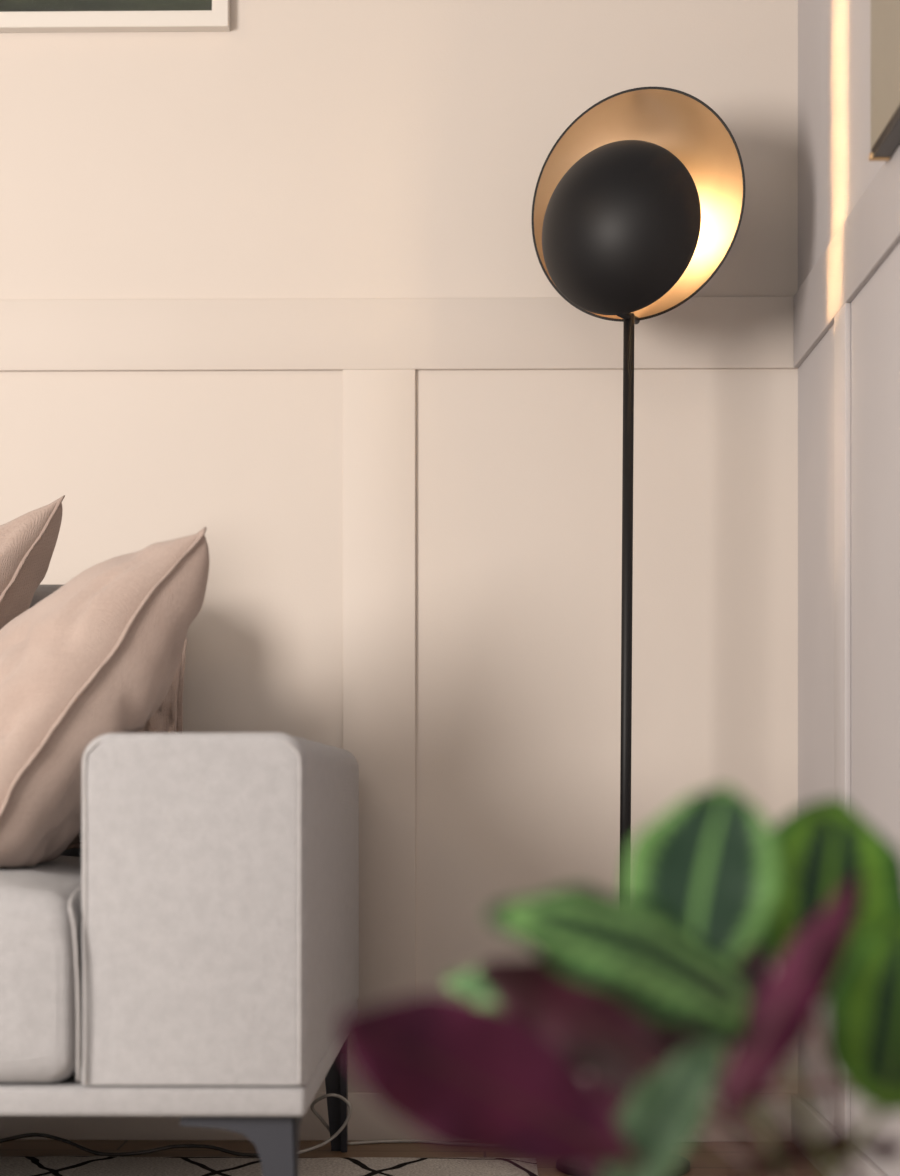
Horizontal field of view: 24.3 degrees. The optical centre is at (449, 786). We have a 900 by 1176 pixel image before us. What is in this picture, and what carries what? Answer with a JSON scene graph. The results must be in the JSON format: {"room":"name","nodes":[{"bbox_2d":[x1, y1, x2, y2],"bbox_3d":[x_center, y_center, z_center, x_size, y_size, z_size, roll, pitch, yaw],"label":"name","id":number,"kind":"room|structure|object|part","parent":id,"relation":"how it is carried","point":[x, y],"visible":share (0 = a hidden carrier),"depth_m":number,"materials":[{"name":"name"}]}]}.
{"room":"living room","nodes":[
{"label":"living room","id":0,"kind":"room"},
{"bbox_2d":[0,0,797,1091],"bbox_3d":[-1.145,-0.807,3.290,3.600,2.700,0.100,0,0,1],"label":"wall","id":1,"kind":"structure","parent":0,"point":[301,149],"depth_m":3.22,"materials":[{"name":"paint"}]},
{"bbox_2d":[0,0,229,32],"bbox_3d":[-0.689,-1.614,3.220,0.700,0.900,0.023,0,0,1],"label":"framed picture","id":2,"kind":"object","parent":1,"relation":"attached to","point":[16,16],"visible":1,"depth_m":3.21,"materials":[{"name":"white paint"}]},
{"bbox_3d":[-0.689,-1.614,3.215,0.653,0.853,0.002,0,0,1],"label":"glass","id":3,"kind":"part","parent":2,"relation":"part of","materials":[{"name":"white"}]},
{"bbox_2d":[343,369,414,1091],"bbox_3d":[-0.109,-0.086,3.218,0.112,1.111,0.008,0,0,1],"label":"trim","id":4,"kind":"structure","parent":1,"relation":"attached to","point":[379,404],"depth_m":3.21,"materials":[{"name":"paint"}]},
{"bbox_2d":[0,1092,791,1141],"bbox_3d":[-1.206,0.506,3.235,3.480,0.074,0.012,0,0,1],"label":"baseboard","id":5,"kind":"structure","parent":1,"relation":"attached to","point":[369,1120],"depth_m":3.21,"materials":[{"name":"paint"}]},
{"bbox_2d":[0,297,797,370],"bbox_3d":[-1.206,-0.696,3.237,3.480,0.109,0.008,0,0,1],"label":"trim","id":6,"kind":"structure","parent":1,"relation":"attached to","point":[701,332],"depth_m":3.21,"materials":[{"name":"paint"}]},
{"bbox_2d":[0,1140,821,1175],"bbox_3d":[-1.181,0.568,1.180,3.600,0.050,4.320,0,0,1],"label":"floor","id":7,"kind":"structure","parent":0,"point":[710,1158],"depth_m":3.13,"materials":[{"name":"brown wood"}]},
{"bbox_2d":[0,1133,258,1156],"bbox_3d":[-0.489,0.530,3.096,0.470,0.024,0.065,0,0,7],"label":"cable","id":8,"kind":"object","parent":7,"relation":"on","point":[44,1135],"visible":0.91,"depth_m":3.09,"materials":[{"name":"grey plastic"}]},
{"bbox_2d":[0,1156,537,1175],"bbox_3d":[-1.080,0.537,1.991,2.374,0.012,2.149,0,0,1],"label":"rug","id":9,"kind":"object","parent":7,"relation":"on","point":[9,1165],"visible":0.91,"depth_m":2.93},
{"bbox_2d":[0,584,358,1175],"bbox_3d":[-1.175,0.127,2.687,2.063,0.832,0.946,0,0,1],"label":"sofa","id":10,"kind":"object","parent":9,"relation":"on","point":[196,958],"visible":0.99,"depth_m":2.21,"materials":[{"name":"grey fabric"}]},
{"bbox_2d":[0,495,64,629],"bbox_3d":[-0.815,-0.135,2.868,0.584,0.525,0.197,0,0,1],"label":"throw pillow","id":11,"kind":"object","parent":10,"relation":"on","point":[28,541],"visible":0.93,"depth_m":2.84,"materials":[{"name":"fabric"}]},
{"bbox_2d":[0,855,81,1082],"bbox_3d":[-0.779,0.201,2.575,0.780,0.232,0.736,0,0,1],"label":"seat cushion","id":12,"kind":"object","parent":10,"relation":"on","point":[41,903],"depth_m":2.21,"materials":[{"name":"grey fabric"}]},
{"bbox_3d":[-1.290,0.015,3.067,1.778,0.607,0.180,0,0,1],"label":"backrest","id":13,"kind":"part","parent":10,"relation":"part of","materials":[{"name":"grey fabric"}]},
{"bbox_2d":[0,527,208,866],"bbox_3d":[-0.567,-0.113,2.616,0.370,0.410,0.463,0,0,-44],"label":"throw pillow","id":14,"kind":"object","parent":10,"relation":"on","point":[99,655],"visible":0.96,"depth_m":2.48,"materials":[{"name":"fabric"}]},
{"bbox_2d":[65,638,187,849],"bbox_3d":[-0.477,-0.058,2.909,0.220,0.302,0.098,0,0,1],"label":"throw pillow","id":15,"kind":"object","parent":10,"relation":"on","point":[168,718],"visible":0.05,"depth_m":2.90,"materials":[{"name":"fabric"}]},
{"bbox_3d":[-1.175,0.334,2.693,2.060,0.031,0.925,0,0,1],"label":"rail","id":16,"kind":"part","parent":10,"relation":"part of","materials":[{"name":"grey fabric"}]},
{"bbox_3d":[-0.265,0.130,2.680,0.242,0.378,0.930,0,0,1],"label":"armrest","id":17,"kind":"part","parent":10,"relation":"part of","materials":[{"name":"grey fabric"}]},
{"bbox_3d":[-0.226,0.440,2.292,0.124,0.181,0.115,0,0,1],"label":"leg","id":18,"kind":"part","parent":10,"relation":"part of","materials":[{"name":"grey metal"}]},
{"bbox_3d":[-0.216,0.446,3.076,0.124,0.194,0.115,0,0,1],"label":"leg","id":19,"kind":"part","parent":10,"relation":"part of","materials":[{"name":"grey metal"}]},
{"bbox_2d":[299,1093,351,1153],"bbox_3d":[-0.207,0.491,3.053,0.073,0.082,0.183,0,0,40],"label":"cable","id":20,"kind":"object","parent":9,"relation":"on","point":[344,1099],"visible":0.9,"depth_m":3.07,"materials":[{"name":"grey plastic"}]},
{"bbox_2d":[348,1139,437,1145],"bbox_3d":[0.030,0.540,3.154,0.371,0.005,0.048,0,0,11],"label":"cable","id":21,"kind":"object","parent":7,"relation":"on","point":[402,1140],"visible":0.35,"depth_m":3.19,"materials":[{"name":"grey plastic"}]},
{"bbox_2d":[339,785,899,1175],"bbox_3d":[0.134,0.271,1.052,0.362,0.544,0.250,0,0,1],"label":"potted plant","id":22,"kind":"object","parent":7,"relation":"on","point":[647,993],"visible":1,"depth_m":1.00,"materials":[{"name":"green plant"}]},
{"bbox_3d":[0.151,0.236,1.018,0.153,0.126,0.004,0,0,-24],"label":"stem","id":23,"kind":"part","parent":22,"relation":"part of","materials":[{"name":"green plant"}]},
{"bbox_3d":[0.154,0.230,1.091,0.006,0.137,0.130,0,0,-42],"label":"stem","id":24,"kind":"part","parent":22,"relation":"part of","materials":[{"name":"green plant"}]},
{"bbox_3d":[0.159,0.222,1.089,0.062,0.154,0.082,0,0,1],"label":"stem","id":25,"kind":"part","parent":22,"relation":"part of","materials":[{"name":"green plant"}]},
{"bbox_3d":[0.155,0.224,1.020,0.005,0.149,0.100,0,0,33],"label":"stem","id":26,"kind":"part","parent":22,"relation":"part of","materials":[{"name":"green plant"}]},
{"bbox_3d":[0.162,0.226,1.054,0.090,0.144,0.010,0,0,1],"label":"stem","id":27,"kind":"part","parent":22,"relation":"part of","materials":[{"name":"green plant"}]},
{"bbox_3d":[0.147,0.199,1.033,0.060,0.198,0.014,0,0,1],"label":"stem","id":28,"kind":"part","parent":22,"relation":"part of","materials":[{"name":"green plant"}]},
{"bbox_3d":[0.136,0.204,1.080,0.166,0.189,0.042,0,0,1],"label":"stem","id":29,"kind":"part","parent":22,"relation":"part of","materials":[{"name":"green plant"}]},
{"bbox_3d":[0.185,0.155,1.056,0.078,0.014,0.013,0,0,24],"label":"stem","id":30,"kind":"part","parent":22,"relation":"part of","materials":[{"name":"green plant"}]},
{"bbox_3d":[0.171,0.205,1.010,0.057,0.186,0.005,0,0,-31],"label":"stem","id":31,"kind":"part","parent":22,"relation":"part of","materials":[{"name":"green plant"}]},
{"bbox_3d":[0.195,0.203,1.056,0.005,0.190,0.070,0,0,-16],"label":"stem","id":32,"kind":"part","parent":22,"relation":"part of","materials":[{"name":"green plant"}]},
{"bbox_3d":[0.192,0.226,1.034,0.055,0.146,0.005,0,0,41],"label":"stem","id":33,"kind":"part","parent":22,"relation":"part of","materials":[{"name":"green plant"}]},
{"bbox_2d":[531,87,745,1175],"bbox_3d":[0.266,-0.229,2.974,0.294,1.544,0.209,0,0,1],"label":"floor lamp","id":34,"kind":"object","parent":7,"relation":"on","point":[638,204],"visible":0.99,"depth_m":2.95,"materials":[{"name":"black painted metal"},{"name":"brass"}]},
{"bbox_3d":[0.279,-0.834,3.021,0.334,0.334,0.056,0,0,29],"label":"reflector dish","id":35,"kind":"part","parent":34,"relation":"part of","materials":[{"name":"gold metal"}]},
{"bbox_2d":[798,0,899,1175],"bbox_3d":[0.574,-0.807,1.561,0.100,2.700,3.500,0,0,0],"label":"wall","id":36,"kind":"structure","parent":0,"point":[835,169],"depth_m":2.79,"materials":[{"name":"paint"}]},
{"bbox_2d":[791,1094,887,1175],"bbox_3d":[0.518,0.506,1.506,0.012,0.074,3.388,0,0,0],"label":"baseboard","id":37,"kind":"structure","parent":36,"relation":"attached to","point":[865,1166],"depth_m":2.94,"materials":[{"name":"paint"}]},
{"bbox_2d":[834,303,850,1131],"bbox_3d":[0.527,-0.086,2.813,0.009,1.111,0.082,0,0,1],"label":"trim","id":38,"kind":"structure","parent":36,"relation":"attached to","point":[842,319],"depth_m":2.79,"materials":[{"name":"paint"}]},
{"bbox_2d":[794,144,899,367],"bbox_3d":[0.520,-0.696,1.508,0.008,0.109,3.392,0,0,0],"label":"trim","id":39,"kind":"structure","parent":36,"relation":"attached to","point":[870,232],"depth_m":2.73,"materials":[{"name":"paint"}]},
{"bbox_2d":[869,0,899,160],"bbox_3d":[0.507,-1.118,2.197,0.024,0.752,0.571,0,0,0],"label":"framed picture","id":40,"kind":"object","parent":36,"relation":"attached to","point":[885,14],"visible":1,"depth_m":2.40,"materials":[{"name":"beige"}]},
{"bbox_3d":[0.508,-1.119,2.197,0.021,0.750,0.570,0,0,0],"label":"frame","id":41,"kind":"part","parent":40,"relation":"part of","materials":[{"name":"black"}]}
]}

